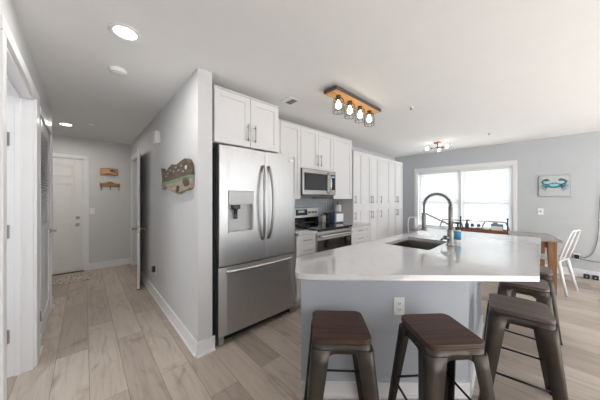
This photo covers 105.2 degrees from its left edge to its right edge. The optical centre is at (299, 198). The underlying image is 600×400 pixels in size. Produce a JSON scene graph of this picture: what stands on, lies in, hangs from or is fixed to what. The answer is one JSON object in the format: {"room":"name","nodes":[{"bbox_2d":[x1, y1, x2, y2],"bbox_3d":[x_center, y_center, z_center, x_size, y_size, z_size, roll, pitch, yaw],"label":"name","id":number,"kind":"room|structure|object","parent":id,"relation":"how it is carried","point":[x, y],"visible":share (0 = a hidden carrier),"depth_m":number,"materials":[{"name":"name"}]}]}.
{"room":"kitchen","nodes":[
{"label":"kitchen","id":0,"kind":"room"},
{"bbox_2d":[0,0,51,195],"bbox_3d":[-0.888,0.116,-0.217,1.008,2.400,7.300,0,0,-43],"label":"wall","id":1,"kind":"structure","parent":0,"point":[7,9],"depth_m":1.56,"materials":[{"name":"grey paint"}]},
{"bbox_2d":[0,14,39,399],"bbox_3d":[-1.762,0.238,1.466,0.022,2.155,1.170,0,0,-43],"label":"trim","id":2,"kind":"structure","parent":1,"relation":"attached to","point":[7,40],"depth_m":1.09,"materials":[{"name":"white paint"}]},
{"bbox_2d":[7,48,33,377],"bbox_3d":[-1.799,0.266,1.384,0.150,2.100,0.960,0,0,-43],"label":"door","id":3,"kind":"structure","parent":1,"relation":"in","point":[20,100],"depth_m":1.70,"materials":[{"name":"white paint"}]},
{"bbox_2d":[40,334,42,355],"bbox_3d":[-2.221,1.254,1.958,0.026,0.125,0.165,0,0,-43],"label":"baseboard","id":4,"kind":"structure","parent":1,"relation":"attached to","point":[41,347],"depth_m":1.99,"materials":[{"name":"white paint"}]},
{"bbox_2d":[40,106,51,312],"bbox_3d":[-2.584,0.259,2.337,0.016,2.115,0.945,0,0,-43],"label":"trim","id":5,"kind":"structure","parent":1,"relation":"attached to","point":[42,115],"depth_m":2.63,"materials":[{"name":"white paint"}]},
{"bbox_2d":[40,118,56,340],"bbox_3d":[-2.573,0.292,2.338,0.093,2.023,0.799,0,0,-43],"label":"door","id":6,"kind":"structure","parent":1,"relation":"in","point":[45,230],"depth_m":2.32,"materials":[{"name":"white paint"}]},
{"bbox_2d":[52,134,130,262],"bbox_3d":[-3.884,0.116,4.268,3.020,2.400,0.120,0,0,-43],"label":"wall","id":7,"kind":"structure","parent":0,"point":[110,225],"depth_m":4.37,"materials":[{"name":"grey paint"}]},
{"bbox_2d":[52,157,82,274],"bbox_3d":[-4.259,0.302,3.834,0.910,2.003,0.118,0,0,-43],"label":"door","id":8,"kind":"structure","parent":7,"relation":"in","point":[67,174],"depth_m":4.03,"materials":[{"name":"white paint"}]},
{"bbox_2d":[52,270,83,275],"bbox_3d":[-4.296,1.310,3.874,0.950,0.012,0.130,0,0,-43],"label":"trim","id":9,"kind":"structure","parent":7,"relation":"attached to","point":[80,270],"depth_m":4.02,"materials":[{"name":"wood"}]},
{"bbox_2d":[52,153,88,270],"bbox_3d":[-4.301,0.274,3.878,1.076,2.085,0.158,0,0,-43],"label":"trim","id":10,"kind":"structure","parent":7,"relation":"attached to","point":[85,159],"depth_m":4.16,"materials":[{"name":"white paint"}]},
{"bbox_2d":[89,208,94,213],"bbox_3d":[-3.832,0.236,4.227,0.072,0.116,0.009,0,0,-43],"label":"light switch","id":11,"kind":"object","parent":7,"relation":"attached to","point":[91,210],"visible":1,"depth_m":4.22,"materials":[{"name":"white plastic"}]},
{"bbox_2d":[100,168,117,175],"bbox_3d":[-3.648,-0.502,4.389,0.270,0.132,0.024,0,0,-43],"label":"wall sign","id":12,"kind":"object","parent":7,"relation":"attached to","point":[103,171],"visible":1,"depth_m":4.38,"materials":[{"name":"brown wood"}]},
{"bbox_2d":[88,257,130,269],"bbox_3d":[-3.632,1.254,4.404,0.634,0.125,0.026,0,0,-43],"label":"baseboard","id":13,"kind":"structure","parent":7,"relation":"attached to","point":[110,263],"depth_m":4.39,"materials":[{"name":"white paint"}]},
{"bbox_2d":[100,182,119,189],"bbox_3d":[-3.622,-0.235,4.380,0.300,0.169,0.072,0,0,-43],"label":"key rack","id":14,"kind":"object","parent":7,"relation":"attached to","point":[108,184],"visible":1,"depth_m":4.38,"materials":[{"name":"brown wood"}]},
{"bbox_2d":[131,68,211,357],"bbox_3d":[-2.105,0.116,3.289,0.178,2.400,3.743,0,0,-43],"label":"wall","id":15,"kind":"structure","parent":0,"point":[176,239],"depth_m":2.20,"materials":[{"name":"grey paint"}]},
{"bbox_2d":[131,152,136,264],"bbox_3d":[-2.980,0.251,4.253,0.142,2.130,0.940,0,0,-43],"label":"trim","id":16,"kind":"structure","parent":15,"relation":"attached to","point":[134,157],"depth_m":4.50,"materials":[{"name":"white paint"}]},
{"bbox_2d":[132,148,144,289],"bbox_3d":[-2.527,0.299,3.603,0.159,2.031,0.762,0,0,-34],"label":"door","id":17,"kind":"structure","parent":15,"relation":"in","point":[138,228],"depth_m":3.29,"materials":[{"name":"white paint"}]},
{"bbox_2d":[153,130,159,144],"bbox_3d":[-1.782,-0.754,2.854,0.056,0.150,0.120,0,0,-43],"label":"door chime","id":18,"kind":"object","parent":15,"relation":"attached to","point":[156,134],"visible":1,"depth_m":2.81,"materials":[{"name":"white plastic"}]},
{"bbox_2d":[196,335,215,358],"bbox_3d":[-0.792,1.254,1.936,0.156,0.125,0.026,0,0,-43],"label":"baseboard","id":19,"kind":"structure","parent":15,"relation":"attached to","point":[206,346],"depth_m":1.93,"materials":[{"name":"white paint"}]},
{"bbox_2d":[212,85,277,152],"bbox_3d":[-0.738,-0.750,2.521,0.715,0.502,0.790,0,0,-43],"label":"upper cabinet","id":20,"kind":"object","parent":15,"relation":"attached to","point":[238,120],"visible":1,"depth_m":2.21,"materials":[{"name":"white paint"}]},
{"bbox_2d":[7,264,599,399],"bbox_3d":[0.673,1.356,2.278,8.500,0.080,9.600,0,0,-43],"label":"floor","id":21,"kind":"structure","parent":0,"point":[104,338],"depth_m":1.90,"materials":[{"name":"brown wood"}]},
{"bbox_2d":[52,270,98,285],"bbox_3d":[-3.865,1.311,3.654,0.968,0.010,0.580,0,0,-43],"label":"rug","id":22,"kind":"object","parent":21,"relation":"on","point":[87,275],"visible":0.56,"depth_m":3.78,"materials":[{"name":"beige fabric"}]},
{"bbox_2d":[212,144,294,345],"bbox_3d":[-0.570,0.418,2.534,0.930,1.795,0.705,0,0,-43],"label":"refrigerator","id":23,"kind":"object","parent":21,"relation":"on","point":[253,191],"visible":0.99,"depth_m":2.25,"materials":[{"name":"silver metal"}]},
{"bbox_2d":[294,234,315,307],"bbox_3d":[-0.169,0.880,3.049,0.328,0.872,0.798,0,0,-43],"label":"base cabinet","id":24,"kind":"object","parent":21,"relation":"on","point":[304,245],"visible":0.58,"depth_m":2.74,"materials":[{"name":"white paint"}]},
{"bbox_2d":[295,228,316,235],"bbox_3d":[-0.167,0.425,3.047,0.328,0.035,0.781,0,0,-43],"label":"countertop","id":25,"kind":"structure","parent":24,"relation":"on","point":[298,231],"depth_m":2.81,"materials":[{"name":"white stone"}]},
{"bbox_2d":[295,207,352,252],"bbox_3d":[0.263,0.721,3.386,0.754,1.130,0.804,0,0,-43],"label":"range","id":26,"kind":"object","parent":21,"relation":"on","point":[329,236],"visible":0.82,"depth_m":3.24,"materials":[{"name":"silver glass"}]},
{"bbox_2d":[295,221,351,230],"bbox_3d":[0.264,0.403,3.385,0.754,0.017,0.687,0,0,-43],"label":"cooktop","id":27,"kind":"object","parent":26,"relation":"in","point":[311,225],"depth_m":3.31,"materials":[{"name":"black glass"}]},
{"bbox_2d":[304,310,378,399],"bbox_3d":[0.221,1.010,1.291,0.414,0.612,0.414,0,0,3],"label":"bar stool","id":28,"kind":"object","parent":21,"relation":"on","point":[332,332],"visible":1,"depth_m":1.15,"materials":[{"name":"brown wood"}]},
{"bbox_2d":[333,150,362,221],"bbox_3d":[0.898,0.237,4.259,0.298,2.158,0.495,0,0,-43],"label":"pantry cabinet","id":29,"kind":"object","parent":21,"relation":"on","point":[352,208],"visible":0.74,"depth_m":4.11,"materials":[{"name":"white paint"}]},
{"bbox_2d":[352,226,368,244],"bbox_3d":[0.698,0.880,3.864,0.523,0.872,0.798,0,0,-43],"label":"base cabinet","id":30,"kind":"object","parent":21,"relation":"on","point":[359,234],"visible":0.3,"depth_m":3.60,"materials":[{"name":"white paint"}]},
{"bbox_2d":[318,221,370,227],"bbox_3d":[0.701,0.425,3.862,0.526,0.035,0.781,0,0,-43],"label":"countertop","id":31,"kind":"structure","parent":30,"relation":"on","point":[354,224],"depth_m":3.70,"materials":[{"name":"white stone"}]},
{"bbox_2d":[321,213,325,221],"bbox_3d":[0.394,0.333,3.882,0.088,0.150,0.088,0,0,-43],"label":"canister","id":32,"kind":"object","parent":31,"relation":"on","point":[323,217],"visible":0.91,"depth_m":3.84,"materials":[{"name":"white plastic"}]},
{"bbox_2d":[324,203,328,220],"bbox_3d":[0.475,0.248,4.081,0.104,0.320,0.104,0,0,-43],"label":"utensil crock","id":33,"kind":"object","parent":31,"relation":"on","point":[325,213],"visible":0.7,"depth_m":4.04,"materials":[{"name":"brown metal"}]},
{"bbox_2d":[329,211,343,222],"bbox_3d":[0.603,0.315,3.758,0.225,0.187,0.165,0,0,-33],"label":"toaster","id":34,"kind":"object","parent":31,"relation":"on","point":[334,217],"visible":0.95,"depth_m":3.69,"materials":[{"name":"blue metal"}]},
{"bbox_2d":[334,202,340,211],"bbox_3d":[0.682,0.240,4.138,0.150,0.335,0.150,0,0,-43],"label":"paper towel holder","id":35,"kind":"object","parent":31,"relation":"on","point":[337,207],"visible":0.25,"depth_m":4.08,"materials":[{"name":"white paper"}]},
{"bbox_2d":[363,153,378,240],"bbox_3d":[1.226,0.237,4.567,0.598,2.158,0.495,0,0,-43],"label":"pantry cabinet","id":36,"kind":"object","parent":21,"relation":"on","point":[370,162],"visible":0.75,"depth_m":4.42,"materials":[{"name":"white paint"}]},
{"bbox_2d":[378,157,389,238],"bbox_3d":[1.619,0.237,4.937,0.478,2.158,0.495,0,0,-43],"label":"pantry cabinet","id":37,"kind":"object","parent":21,"relation":"on","point":[384,164],"visible":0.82,"depth_m":4.80,"materials":[{"name":"white paint"}]},
{"bbox_2d":[301,279,483,398],"bbox_3d":[0.985,0.876,1.917,1.984,0.879,0.794,0,0,-43],"label":"kitchen island","id":38,"kind":"object","parent":21,"relation":"on","point":[374,299],"visible":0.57,"depth_m":1.53,"materials":[{"name":"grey paint"}]},
{"bbox_2d":[394,297,404,314],"bbox_3d":[0.658,0.716,1.522,0.072,0.116,0.010,0,0,0],"label":"electrical outlet","id":39,"kind":"object","parent":38,"relation":"attached to","point":[399,302],"visible":0.97,"depth_m":1.52,"materials":[{"name":"white plastic"}]},
{"bbox_2d":[295,228,540,281],"bbox_3d":[1.144,0.421,1.889,2.567,0.030,1.154,0,0,-43],"label":"island countertop","id":40,"kind":"structure","parent":38,"relation":"on","point":[479,256],"depth_m":1.50,"materials":[{"name":"white stone"}]},
{"bbox_2d":[391,240,441,249],"bbox_3d":[1.073,0.526,2.105,0.567,0.180,0.392,0,0,-43],"label":"sink","id":41,"kind":"object","parent":40,"relation":"in","point":[423,245],"visible":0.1,"depth_m":2.32,"materials":[{"name":"silver metal"}]},
{"bbox_2d":[421,192,454,245],"bbox_3d":[1.207,0.175,2.030,0.095,0.462,0.271,0,0,-43],"label":"faucet","id":42,"kind":"object","parent":40,"relation":"on","point":[450,232],"visible":1,"depth_m":1.97,"materials":[{"name":"silver metal"}]},
{"bbox_2d":[453,222,460,242],"bbox_3d":[1.441,0.313,2.117,0.057,0.186,0.081,0,0,-43],"label":"soap bottle","id":43,"kind":"object","parent":40,"relation":"on","point":[457,232],"visible":0.95,"depth_m":2.09,"materials":[{"name":"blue plastic"}]},
{"bbox_2d":[390,160,402,236],"bbox_3d":[2.031,0.237,5.324,0.648,2.158,0.495,0,0,-43],"label":"pantry cabinet","id":44,"kind":"object","parent":21,"relation":"on","point":[396,168],"visible":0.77,"depth_m":5.17,"materials":[{"name":"white paint"}]},
{"bbox_2d":[407,217,420,232],"bbox_3d":[2.680,0.877,5.098,0.436,0.884,0.518,0,0,5],"label":"metal chair","id":45,"kind":"object","parent":21,"relation":"on","point":[415,218],"visible":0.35,"depth_m":5.32,"materials":[{"name":"white metal"}]},
{"bbox_2d":[388,313,494,399],"bbox_3d":[0.757,1.010,1.251,0.414,0.612,0.414,0,0,-4],"label":"bar stool","id":46,"kind":"object","parent":21,"relation":"on","point":[440,340],"visible":1,"depth_m":1.14,"materials":[{"name":"brown metal"}]},
{"bbox_2d":[411,225,562,294],"bbox_3d":[3.014,0.941,3.948,1.860,0.750,0.840,0,0,38],"label":"dining table","id":47,"kind":"object","parent":21,"relation":"on","point":[548,241],"visible":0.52,"depth_m":3.19,"materials":[{"name":"brown wood"}]},
{"bbox_2d":[460,216,508,234],"bbox_3d":[3.042,0.440,3.817,0.642,0.252,0.200,0,0,44],"label":"tray","id":48,"kind":"object","parent":47,"relation":"on","point":[504,232],"visible":0.9,"depth_m":3.74,"materials":[{"name":"brown wood"}]},
{"bbox_2d":[491,224,502,230],"bbox_3d":[3.165,0.483,3.686,0.056,0.135,0.150,0,0,-43],"label":"napkin holder","id":49,"kind":"object","parent":48,"relation":"in","point":[499,227],"visible":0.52,"depth_m":3.66,"materials":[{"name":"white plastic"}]},
{"bbox_2d":[481,221,509,230],"bbox_3d":[3.517,0.877,4.131,0.436,0.884,0.518,0,0,40],"label":"metal chair","id":50,"kind":"object","parent":21,"relation":"on","point":[491,221],"visible":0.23,"depth_m":4.31,"materials":[{"name":"white metal"}]},
{"bbox_2d":[478,293,568,399],"bbox_3d":[1.438,1.010,1.510,0.414,0.612,0.414,0,0,39],"label":"bar stool","id":51,"kind":"object","parent":21,"relation":"on","point":[502,310],"visible":0.77,"depth_m":1.43,"materials":[{"name":"brown metal"}]},
{"bbox_2d":[497,279,553,339],"bbox_3d":[1.908,1.010,1.963,0.414,0.612,0.414,0,0,43],"label":"bar stool","id":52,"kind":"object","parent":21,"relation":"on","point":[540,290],"visible":0.36,"depth_m":1.85,"materials":[{"name":"brown metal"}]},
{"bbox_2d":[505,266,562,344],"bbox_3d":[2.344,1.010,2.339,0.414,0.612,0.414,0,0,-45],"label":"bar stool","id":53,"kind":"object","parent":21,"relation":"on","point":[546,273],"visible":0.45,"depth_m":2.13,"materials":[{"name":"brown metal"}]},
{"bbox_2d":[540,229,580,296],"bbox_3d":[3.665,0.877,3.359,0.436,0.884,0.518,0,0,-27],"label":"metal chair","id":54,"kind":"object","parent":21,"relation":"on","point":[560,258],"visible":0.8,"depth_m":3.19,"materials":[{"name":"white metal"}]},
{"bbox_2d":[583,274,589,278],"bbox_3d":[4.703,1.282,3.765,0.052,0.068,0.064,0,0,-43],"label":"block","id":55,"kind":"object","parent":21,"relation":"on","point":[587,276],"visible":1,"depth_m":3.75,"materials":[{"name":"black plastic"}]},
{"bbox_2d":[592,275,598,280],"bbox_3d":[4.765,1.282,3.700,0.052,0.068,0.064,0,0,-43],"label":"block","id":56,"kind":"object","parent":21,"relation":"on","point":[594,277],"visible":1,"depth_m":3.69,"materials":[{"name":"black plastic"}]},
{"bbox_2d":[12,0,599,157],"bbox_3d":[0.673,-1.144,2.278,8.500,0.120,9.600,0,0,-43],"label":"ceiling","id":57,"kind":"structure","parent":0,"point":[511,70],"depth_m":1.81,"materials":[{"name":"white paint"}]},
{"bbox_2d":[57,122,73,126],"bbox_3d":[-3.432,-1.079,3.362,0.180,0.009,0.180,0,0,-43],"label":"recessed light","id":58,"kind":"object","parent":57,"relation":"in","point":[59,123],"visible":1,"depth_m":3.36,"materials":[{"name":"white plastic"}]},
{"bbox_2d":[108,65,126,76],"bbox_3d":[-1.535,-1.067,1.934,0.128,0.035,0.128,0,0,-43],"label":"smoke detector","id":59,"kind":"object","parent":57,"relation":"attached to","point":[116,70],"visible":1,"depth_m":1.90,"materials":[{"name":"white plastic"}]},
{"bbox_2d":[108,22,141,42],"bbox_3d":[-1.141,-1.079,1.500,0.180,0.009,0.180,0,0,-43],"label":"recessed light","id":60,"kind":"object","parent":57,"relation":"in","point":[124,32],"visible":1,"depth_m":1.50,"materials":[{"name":"white plastic"}]},
{"bbox_2d":[281,96,299,104],"bbox_3d":[-0.111,-1.077,2.543,0.150,0.014,0.160,0,0,-43],"label":"ceiling vent","id":61,"kind":"object","parent":57,"relation":"in","point":[289,100],"visible":1,"depth_m":2.53,"materials":[{"name":"white plastic"}]},
{"bbox_2d":[324,85,380,126],"bbox_3d":[0.601,-0.971,2.501,0.860,0.226,0.160,0,0,-43],"label":"ceiling light","id":62,"kind":"object","parent":57,"relation":"attached to","point":[341,95],"visible":1,"depth_m":2.42,"materials":[{"name":"brown wood"}]},
{"bbox_2d":[333,95,343,114],"bbox_3d":[0.386,-0.942,2.299,0.116,0.169,0.116,0,0,-43],"label":"bulb","id":63,"kind":"object","parent":62,"relation":"attached to","point":[338,97],"depth_m":2.29,"materials":[{"name":"glass"}]},
{"bbox_2d":[344,100,354,118],"bbox_3d":[0.529,-0.942,2.434,0.116,0.169,0.116,0,0,-43],"label":"bulb","id":64,"kind":"object","parent":62,"relation":"attached to","point":[348,102],"depth_m":2.42,"materials":[{"name":"glass"}]},
{"bbox_2d":[355,106,364,122],"bbox_3d":[0.672,-0.942,2.568,0.116,0.169,0.116,0,0,-43],"label":"bulb","id":65,"kind":"object","parent":62,"relation":"attached to","point":[359,108],"depth_m":2.56,"materials":[{"name":"glass"}]},
{"bbox_2d":[364,110,373,126],"bbox_3d":[0.816,-0.942,2.703,0.116,0.169,0.116,0,0,-43],"label":"bulb","id":66,"kind":"object","parent":62,"relation":"attached to","point":[369,112],"depth_m":2.69,"materials":[{"name":"glass"}]},
{"bbox_2d":[426,142,448,151],"bbox_3d":[2.708,-0.988,4.471,0.462,0.193,0.481,0,0,-43],"label":"globe ceiling light","id":67,"kind":"object","parent":57,"relation":"attached to","point":[437,143],"visible":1,"depth_m":4.45,"materials":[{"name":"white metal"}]},
{"bbox_2d":[352,146,394,160],"bbox_3d":[0.589,0.116,4.395,5.264,2.400,0.120,0,0,-43],"label":"wall","id":68,"kind":"structure","parent":0,"point":[353,148],"depth_m":5.34,"materials":[{"name":"grey paint"}]},
{"bbox_2d":[276,119,279,153],"bbox_3d":[-0.500,-0.750,2.976,0.251,0.502,0.452,0,0,-43],"label":"trim","id":69,"kind":"structure","parent":68,"relation":"attached to","point":[278,152],"depth_m":2.88,"materials":[{"name":"white paint"}]},
{"bbox_2d":[280,119,300,198],"bbox_3d":[-0.263,-0.494,3.169,0.355,1.014,0.495,0,0,-43],"label":"upper cabinet","id":70,"kind":"object","parent":68,"relation":"attached to","point":[290,133],"visible":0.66,"depth_m":3.06,"materials":[{"name":"white paint"}]},
{"bbox_2d":[295,196,332,223],"bbox_3d":[0.030,0.186,3.779,1.618,0.460,0.012,0,0,-43],"label":"backsplash","id":71,"kind":"structure","parent":68,"relation":"attached to","point":[305,201],"depth_m":4.01,"materials":[{"name":"tile"}]},
{"bbox_2d":[301,125,332,171],"bbox_3d":[0.127,-0.710,3.535,0.711,0.582,0.495,0,0,-43],"label":"upper cabinet","id":72,"kind":"object","parent":68,"relation":"attached to","point":[316,145],"visible":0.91,"depth_m":3.35,"materials":[{"name":"white paint"}]},
{"bbox_2d":[301,168,335,195],"bbox_3d":[0.156,-0.223,3.505,0.706,0.379,0.553,0,0,-43],"label":"microwave","id":73,"kind":"object","parent":72,"relation":"attached to","point":[314,182],"visible":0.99,"depth_m":3.30,"materials":[{"name":"silver metal"}]},
{"bbox_2d":[313,135,351,198],"bbox_3d":[0.560,-0.494,3.968,0.510,1.014,0.458,0,0,-43],"label":"upper cabinet","id":74,"kind":"object","parent":68,"relation":"attached to","point":[342,147],"visible":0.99,"depth_m":3.80,"materials":[{"name":"white paint"}]},
{"bbox_2d":[395,131,599,271],"bbox_3d":[4.592,0.116,4.079,0.140,2.400,6.060,0,0,-43],"label":"wall","id":75,"kind":"structure","parent":0,"point":[577,156],"depth_m":4.09,"materials":[{"name":"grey paint"}]},
{"bbox_2d":[413,160,516,230],"bbox_3d":[3.571,0.051,5.137,0.179,1.570,1.924,0,0,-43],"label":"window","id":76,"kind":"structure","parent":75,"relation":"in","point":[513,163],"depth_m":4.97,"materials":[{"name":"white paint"}]},
{"bbox_2d":[419,170,458,226],"bbox_3d":[3.266,0.033,5.440,0.066,1.322,0.845,0,0,-43],"label":"blind","id":77,"kind":"object","parent":76,"relation":"attached to","point":[449,175],"visible":0.73,"depth_m":5.42,"materials":[{"name":"white fabric"}]},
{"bbox_2d":[462,166,510,229],"bbox_3d":[3.872,0.033,4.796,0.066,1.322,0.795,0,0,-43],"label":"blind","id":78,"kind":"object","parent":76,"relation":"attached to","point":[483,208],"visible":0.8,"depth_m":4.79,"materials":[{"name":"white fabric"}]},
{"bbox_2d":[538,208,543,214],"bbox_3d":[4.387,0.241,4.181,0.018,0.116,0.072,0,0,-43],"label":"light switch","id":79,"kind":"object","parent":75,"relation":"attached to","point":[540,210],"visible":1,"depth_m":4.18,"materials":[{"name":"white plastic"}]},
{"bbox_2d":[539,175,569,195],"bbox_3d":[4.486,-0.219,4.051,0.048,0.366,0.374,0,0,-43],"label":"wall picture","id":80,"kind":"object","parent":75,"relation":"attached to","point":[554,185],"visible":1,"depth_m":4.04,"materials":[{"name":"fabric"}]},
{"bbox_2d":[545,264,599,279],"bbox_3d":[4.573,1.254,3.979,0.026,0.125,5.940,0,0,-43],"label":"baseboard","id":81,"kind":"structure","parent":75,"relation":"attached to","point":[577,272],"depth_m":3.85,"materials":[{"name":"white paint"}]},
{"bbox_2d":[580,199,599,257],"bbox_3d":[4.766,0.352,3.761,0.245,1.273,0.015,0,0,44],"label":"power cord","id":82,"kind":"object","parent":75,"relation":"attached to","point":[599,199],"visible":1,"depth_m":3.70,"materials":[{"name":"grey plastic"}]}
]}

